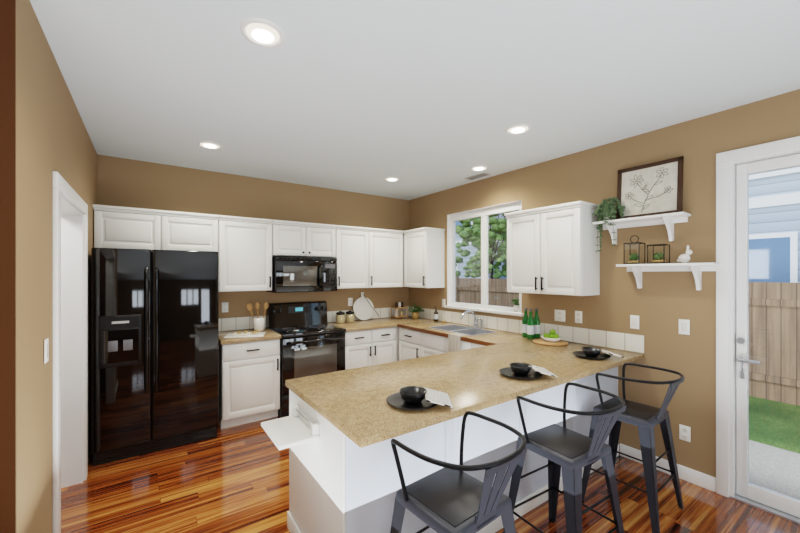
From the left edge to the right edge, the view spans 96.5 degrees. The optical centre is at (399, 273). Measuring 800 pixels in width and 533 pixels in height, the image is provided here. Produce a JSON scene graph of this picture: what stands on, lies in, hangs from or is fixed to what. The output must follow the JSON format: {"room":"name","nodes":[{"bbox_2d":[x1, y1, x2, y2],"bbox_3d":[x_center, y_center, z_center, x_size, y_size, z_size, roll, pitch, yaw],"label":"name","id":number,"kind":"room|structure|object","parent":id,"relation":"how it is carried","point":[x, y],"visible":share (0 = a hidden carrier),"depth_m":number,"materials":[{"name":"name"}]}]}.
{"room":"kitchen","nodes":[
{"label":"kitchen","id":0,"kind":"room"},
{"bbox_2d":[0,0,96,532],"bbox_3d":[-3.802,0.205,1.402,3.780,2.740,2.722,0,0,-35],"label":"wall","id":1,"kind":"structure","parent":0,"point":[43,131],"depth_m":1.53,"materials":[{"name":"paint"}]},
{"bbox_2d":[44,338,48,363],"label":"outlet","id":2,"kind":"object","parent":1,"relation":"attached to","point":[46,342],"depth_m":1.73,"materials":[{"name":"white plastic"}]},
{"bbox_2d":[52,171,87,532],"bbox_3d":[-2.190,0.517,2.288,0.167,2.115,1.110,0,0,-35],"label":"door frame","id":3,"kind":"structure","parent":1,"relation":"in","point":[69,210],"depth_m":2.64,"materials":[{"name":"white wood"}]},
{"bbox_2d":[97,154,408,331],"bbox_3d":[-1.394,0.205,4.658,3.940,2.740,0.150,0,0,-35],"label":"wall","id":4,"kind":"structure","parent":0,"point":[122,182],"depth_m":4.29,"materials":[{"name":"paint"}]},
{"bbox_2d":[222,302,227,311],"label":"outlet","id":5,"kind":"object","parent":4,"relation":"attached to","point":[224,304],"depth_m":4.12,"materials":[{"name":"white plastic"}]},
{"bbox_2d":[93,204,444,291],"bbox_3d":[-1.163,-0.217,4.205,3.772,0.815,0.847,0,0,-35],"label":"upper cabinet","id":6,"kind":"object","parent":4,"relation":"attached to","point":[246,247],"visible":0.98,"depth_m":4.09,"materials":[{"name":"white wood"}]},
{"bbox_2d":[266,256,336,292],"bbox_3d":[-1.199,0.007,4.415,0.756,0.415,0.461,0,0,-35],"label":"microwave","id":7,"kind":"object","parent":6,"relation":"attached to","point":[289,274],"visible":1,"depth_m":4.24,"materials":[{"name":"black metal"}]},
{"bbox_2d":[348,298,352,305],"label":"outlet","id":8,"kind":"object","parent":4,"relation":"attached to","point":[350,300],"depth_m":5.04,"materials":[{"name":"white plastic"}]},
{"bbox_2d":[30,0,799,199],"bbox_3d":[-0.675,-1.205,0.223,7.850,0.080,8.240,0,0,-35],"label":"ceiling","id":9,"kind":"structure","parent":0,"point":[355,95],"depth_m":2.13,"materials":[{"name":"white paint"}]},
{"bbox_2d":[197,141,222,149],"bbox_3d":[-1.716,-1.160,3.224,0.204,0.010,0.204,0,0,-35],"label":"recessed light","id":10,"kind":"object","parent":9,"relation":"in","point":[205,144],"visible":1,"depth_m":3.22,"materials":[{"name":"white plastic"}]},
{"bbox_2d":[240,18,284,47],"bbox_3d":[-0.663,-1.160,1.726,0.204,0.010,0.204,0,0,-35],"label":"recessed light","id":11,"kind":"object","parent":9,"relation":"in","point":[258,31],"visible":1,"depth_m":1.72,"materials":[{"name":"white plastic"}]},
{"bbox_2d":[384,177,399,181],"bbox_3d":[-0.098,-1.160,4.378,0.204,0.010,0.204,0,0,-35],"label":"recessed light","id":12,"kind":"object","parent":9,"relation":"in","point":[390,179],"visible":1,"depth_m":4.38,"materials":[{"name":"white plastic"}]},
{"bbox_2d":[465,172,490,179],"bbox_3d":[0.921,-1.160,4.246,0.120,0.008,0.300,0,0,-35],"label":"ceiling vent","id":13,"kind":"object","parent":9,"relation":"in","point":[483,174],"visible":1,"depth_m":4.24,"materials":[{"name":"grey metal"}]},
{"bbox_2d":[470,165,488,170],"bbox_3d":[0.869,-1.160,3.924,0.204,0.010,0.204,0,0,-35],"label":"recessed light","id":14,"kind":"object","parent":9,"relation":"in","point":[478,167],"visible":1,"depth_m":3.92,"materials":[{"name":"white plastic"}]},
{"bbox_2d":[505,124,530,134],"bbox_3d":[0.948,-1.160,2.869,0.204,0.010,0.204,0,0,-35],"label":"recessed light","id":15,"kind":"object","parent":9,"relation":"in","point":[516,129],"visible":1,"depth_m":2.87,"materials":[{"name":"white plastic"}]},
{"bbox_2d":[61,416,799,532],"bbox_3d":[-0.675,1.605,0.223,7.850,0.060,8.240,0,0,-35],"label":"floor","id":16,"kind":"structure","parent":0,"point":[236,480],"depth_m":2.48,"materials":[{"name":"brown wood"}]},
{"bbox_2d":[91,248,218,465],"bbox_3d":[-2.303,0.680,3.419,0.930,1.790,0.757,0,0,-35],"label":"fridge","id":17,"kind":"object","parent":16,"relation":"on","point":[155,314],"visible":1,"depth_m":3.13,"materials":[{"name":"black metal"}]},
{"bbox_2d":[267,301,345,417],"bbox_3d":[-1.125,0.968,4.306,0.760,1.215,0.705,0,0,-35],"label":"range","id":18,"kind":"object","parent":16,"relation":"on","point":[309,345],"visible":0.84,"depth_m":4.15,"materials":[{"name":"black metal"}]},
{"bbox_2d":[219,327,618,532],"bbox_3d":[-0.106,1.137,3.506,2.844,0.875,3.205,0,0,-35],"label":"base cabinet","id":19,"kind":"object","parent":16,"relation":"on","point":[336,485],"visible":0.54,"depth_m":2.14,"materials":[{"name":"white wood"}]},
{"bbox_2d":[219,310,643,447],"bbox_3d":[-0.058,0.699,3.498,2.774,0.513,3.276,0,0,-35],"label":"countertop","id":20,"kind":"structure","parent":19,"relation":"on","point":[354,401],"depth_m":2.30,"materials":[{"name":"stone"}]},
{"bbox_2d":[224,330,265,338],"bbox_3d":[-1.643,0.633,3.794,0.380,0.052,0.240,0,0,-15],"label":"cutting board","id":21,"kind":"object","parent":20,"relation":"on","point":[239,334],"visible":1,"depth_m":3.73,"materials":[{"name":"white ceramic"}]},
{"bbox_2d":[246,302,268,330],"bbox_3d":[-1.661,0.493,4.168,0.233,0.331,0.123,0,0,-11],"label":"utensil crock","id":22,"kind":"object","parent":20,"relation":"on","point":[259,322],"visible":0.98,"depth_m":4.14,"materials":[{"name":"white ceramic"}]},
{"bbox_2d":[336,310,353,322],"bbox_3d":[-0.744,0.579,4.850,0.271,0.160,0.126,0,0,-35],"label":"jars","id":23,"kind":"object","parent":20,"relation":"on","point":[340,317],"visible":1,"depth_m":4.80,"materials":[{"name":"beige glass"}]},
{"bbox_2d":[353,292,378,319],"bbox_3d":[-0.493,0.461,5.114,0.384,0.397,0.110,0,0,-21],"label":"round board","id":24,"kind":"object","parent":20,"relation":"on","point":[363,308],"visible":1,"depth_m":5.10,"materials":[{"name":"white wood"}]},
{"bbox_2d":[391,302,407,317],"bbox_3d":[-0.009,0.540,5.347,0.202,0.237,0.162,0,0,-35],"label":"organizer","id":25,"kind":"object","parent":20,"relation":"on","point":[398,305],"visible":1,"depth_m":5.32,"materials":[{"name":"brown wood"}]},
{"bbox_2d":[407,303,424,318],"bbox_3d":[0.229,0.539,5.247,0.251,0.240,0.241,0,0,-35],"label":"potted plant","id":26,"kind":"object","parent":20,"relation":"on","point":[415,314],"visible":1,"depth_m":5.20,"materials":[{"name":"green plant"}]},
{"bbox_2d":[386,386,452,409],"bbox_3d":[0.092,0.626,1.823,0.323,0.066,0.272,0,0,0],"label":"place setting","id":27,"kind":"object","parent":20,"relation":"on","point":[409,397],"visible":1,"depth_m":1.78,"materials":[{"name":"black ceramic"}]},
{"bbox_2d":[434,307,445,322],"bbox_3d":[0.553,0.556,4.914,0.072,0.205,0.249,0,0,-31],"label":"soap bottles","id":28,"kind":"object","parent":20,"relation":"on","point":[435,312],"visible":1,"depth_m":4.96,"materials":[{"name":"brown"}]},
{"bbox_2d":[499,362,556,378],"bbox_3d":[0.813,0.626,2.328,0.323,0.066,0.272,0,0,0],"label":"place setting","id":29,"kind":"object","parent":20,"relation":"on","point":[519,370],"visible":1,"depth_m":2.29,"materials":[{"name":"black ceramic"}]},
{"bbox_2d":[522,308,539,338],"bbox_3d":[1.344,0.508,3.694,0.164,0.302,0.164,0,0,-35],"label":"bottles","id":30,"kind":"object","parent":20,"relation":"on","point":[530,326],"visible":1,"depth_m":3.65,"materials":[{"name":"green glass"}]},
{"bbox_2d":[533,329,567,345],"bbox_3d":[1.434,0.596,3.409,0.310,0.127,0.310,0,0,-35],"label":"tray","id":31,"kind":"object","parent":20,"relation":"on","point":[552,339],"visible":1,"depth_m":3.37,"materials":[{"name":"brown wood"}]},
{"bbox_2d":[573,347,623,358],"bbox_3d":[1.550,0.626,2.844,0.323,0.066,0.272,0,0,0],"label":"place setting","id":32,"kind":"object","parent":20,"relation":"on","point":[587,352],"visible":1,"depth_m":2.81,"materials":[{"name":"black ceramic"}]},
{"bbox_2d":[390,411,526,532],"bbox_3d":[0.231,1.113,1.483,0.502,0.924,0.536,0,0,-35],"label":"stool","id":33,"kind":"object","parent":16,"relation":"on","point":[449,499],"visible":1,"depth_m":1.43,"materials":[{"name":"grey metal"}]},
{"bbox_2d":[503,382,626,532],"bbox_3d":[0.912,1.113,1.958,0.494,0.924,0.532,0,0,-35],"label":"stool","id":34,"kind":"object","parent":16,"relation":"on","point":[564,448],"visible":0.99,"depth_m":1.89,"materials":[{"name":"grey metal"}]},
{"bbox_2d":[582,362,684,532],"bbox_3d":[1.592,1.113,2.432,0.491,0.924,0.528,0,0,-35],"label":"stool","id":35,"kind":"object","parent":16,"relation":"on","point":[643,416],"visible":0.95,"depth_m":2.34,"materials":[{"name":"grey metal"}]},
{"bbox_2d":[409,89,799,476],"bbox_3d":[2.479,0.205,2.431,0.150,2.740,8.240,0,0,-35],"label":"wall","id":36,"kind":"structure","parent":0,"point":[664,298],"depth_m":2.88,"materials":[{"name":"paint"}]},
{"bbox_2d":[219,306,643,353],"bbox_3d":[-0.057,0.585,3.499,2.776,0.149,3.278,0,0,-35],"label":"tile backsplash","id":37,"kind":"structure","parent":36,"relation":"attached to","point":[607,339],"depth_m":4.07,"materials":[{"name":"beige tile"}]},
{"bbox_2d":[444,200,523,316],"bbox_3d":[1.044,-0.175,4.454,0.180,1.280,1.260,0,0,-35],"label":"window","id":38,"kind":"structure","parent":36,"relation":"in","point":[484,212],"depth_m":4.45,"materials":[{"name":"white plastic"}]},
{"bbox_2d":[512,298,519,311],"bbox_3d":[1.330,0.353,4.056,0.150,0.154,0.136,0,0,19],"label":"potted plant","id":39,"kind":"object","parent":38,"relation":"on","point":[516,306],"visible":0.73,"depth_m":4.04,"materials":[{"name":"green plant"}]},
{"bbox_2d":[504,201,599,295],"bbox_3d":[1.444,-0.217,3.456,0.360,0.815,0.799,0,0,-35],"label":"upper cabinet","id":40,"kind":"object","parent":36,"relation":"attached to","point":[551,250],"visible":0.94,"depth_m":3.25,"materials":[{"name":"white wood"}]},
{"bbox_2d":[554,309,564,321],"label":"outlet","id":41,"kind":"object","parent":36,"relation":"attached to","point":[559,315],"depth_m":3.56,"materials":[{"name":"white plastic"}]},
{"bbox_2d":[575,311,581,322],"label":"outlet","id":42,"kind":"object","parent":36,"relation":"attached to","point":[578,314],"depth_m":3.40,"materials":[{"name":"white plastic"}]},
{"bbox_2d":[630,315,638,328],"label":"outlet","id":43,"kind":"object","parent":36,"relation":"attached to","point":[634,319],"depth_m":3.01,"materials":[{"name":"white plastic"}]},
{"bbox_2d":[592,197,690,251],"bbox_3d":[1.920,-0.423,2.898,0.224,0.464,0.655,0,0,-35],"label":"shelf","id":44,"kind":"object","parent":36,"relation":"attached to","point":[606,217],"visible":1,"depth_m":2.99,"materials":[{"name":"white wood"}]},
{"bbox_2d":[616,156,683,218],"bbox_3d":[2.013,-0.677,2.899,0.051,0.440,0.460,0,0,-35],"label":"picture frame","id":45,"kind":"object","parent":44,"relation":"on","point":[655,188],"visible":0.99,"depth_m":2.87,"materials":[{"name":"white paper"}]},
{"bbox_2d":[616,262,719,289],"bbox_3d":[2.047,0.020,2.764,0.170,0.200,0.630,0,0,-35],"label":"shelf","id":46,"kind":"object","parent":36,"relation":"attached to","point":[696,268],"visible":1,"depth_m":2.73,"materials":[{"name":"white wood"}]},
{"bbox_2d":[624,235,669,263],"bbox_3d":[1.978,-0.200,2.868,0.116,0.237,0.287,0,0,-35],"label":"terrarium","id":47,"kind":"object","parent":46,"relation":"on","point":[658,258],"visible":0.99,"depth_m":2.86,"materials":[{"name":"black metal"}]},
{"bbox_2d":[677,245,691,262],"bbox_3d":[2.122,-0.148,2.662,0.055,0.133,0.096,0,0,-35],"label":"bunny figurine","id":48,"kind":"object","parent":46,"relation":"on","point":[684,258],"visible":1,"depth_m":2.64,"materials":[{"name":"white ceramic"}]},
{"bbox_2d":[620,443,715,491],"bbox_3d":[3.299,1.522,1.117,0.014,0.105,4.845,0,0,-35],"label":"baseboard","id":49,"kind":"structure","parent":36,"relation":"attached to","point":[695,477],"depth_m":2.73,"materials":[{"name":"white wood"}]},
{"bbox_2d":[679,319,689,334],"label":"light switch","id":50,"kind":"object","parent":36,"relation":"attached to","point":[684,325],"depth_m":2.72,"materials":[{"name":"white plastic"}]},
{"bbox_2d":[679,424,690,441],"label":"outlet","id":51,"kind":"object","parent":36,"relation":"attached to","point":[684,430],"depth_m":2.72,"materials":[{"name":"white plastic"}]},
{"bbox_2d":[716,136,799,523],"bbox_3d":[2.649,0.360,2.197,0.200,2.450,1.040,0,0,-35],"label":"door frame","id":52,"kind":"structure","parent":36,"relation":"in","point":[726,162],"depth_m":2.52,"materials":[{"name":"white wood"}]},
{"bbox_2d":[736,153,799,517],"bbox_3d":[2.612,0.394,2.171,0.120,2.331,0.852,0,0,-35],"label":"glass door","id":53,"kind":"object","parent":52,"relation":"attached to","point":[776,500],"depth_m":2.49,"materials":[{"name":"white"}]},
{"label":"outside","id":54,"kind":"structure","parent":0,"visible":0},
{"bbox_2d":[749,396,799,453],"bbox_3d":[10.279,1.785,14.522,26.500,0.100,40.000,0,0,-35],"label":"lawn","id":55,"kind":"structure","parent":54,"point":[772,423],"depth_m":4.14,"materials":[{"name":"green plant"}]},
{"bbox_2d":[455,212,510,278],"bbox_3d":[2.886,-0.705,11.175,2.646,4.879,2.693,0,0,-35],"label":"tree","id":56,"kind":"object","parent":55,"relation":"on","point":[468,234],"visible":0.36,"depth_m":10.61,"materials":[{"name":"green plant"}]},
{"bbox_2d":[455,277,799,405],"bbox_3d":[2.264,0.905,8.910,0.110,1.660,40.890,0,0,-35],"label":"fence","id":57,"kind":"object","parent":55,"relation":"on","point":[774,307],"visible":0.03,"depth_m":4.92,"materials":[{"name":"brown wood"}]},
{"bbox_2d":[455,166,799,282],"bbox_3d":[9.793,-1.930,10.458,8.960,7.330,23.900,0,0,-35],"label":"house","id":58,"kind":"structure","parent":55,"relation":"on","point":[774,196],"depth_m":6.69,"materials":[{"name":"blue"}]},
{"bbox_2d":[749,440,799,499],"bbox_3d":[3.379,1.670,2.366,1.250,0.130,3.200,0,0,-35],"label":"patio slab","id":59,"kind":"object","parent":55,"relation":"on","point":[776,469],"depth_m":2.95,"materials":[{"name":"grey concrete"}]}
]}

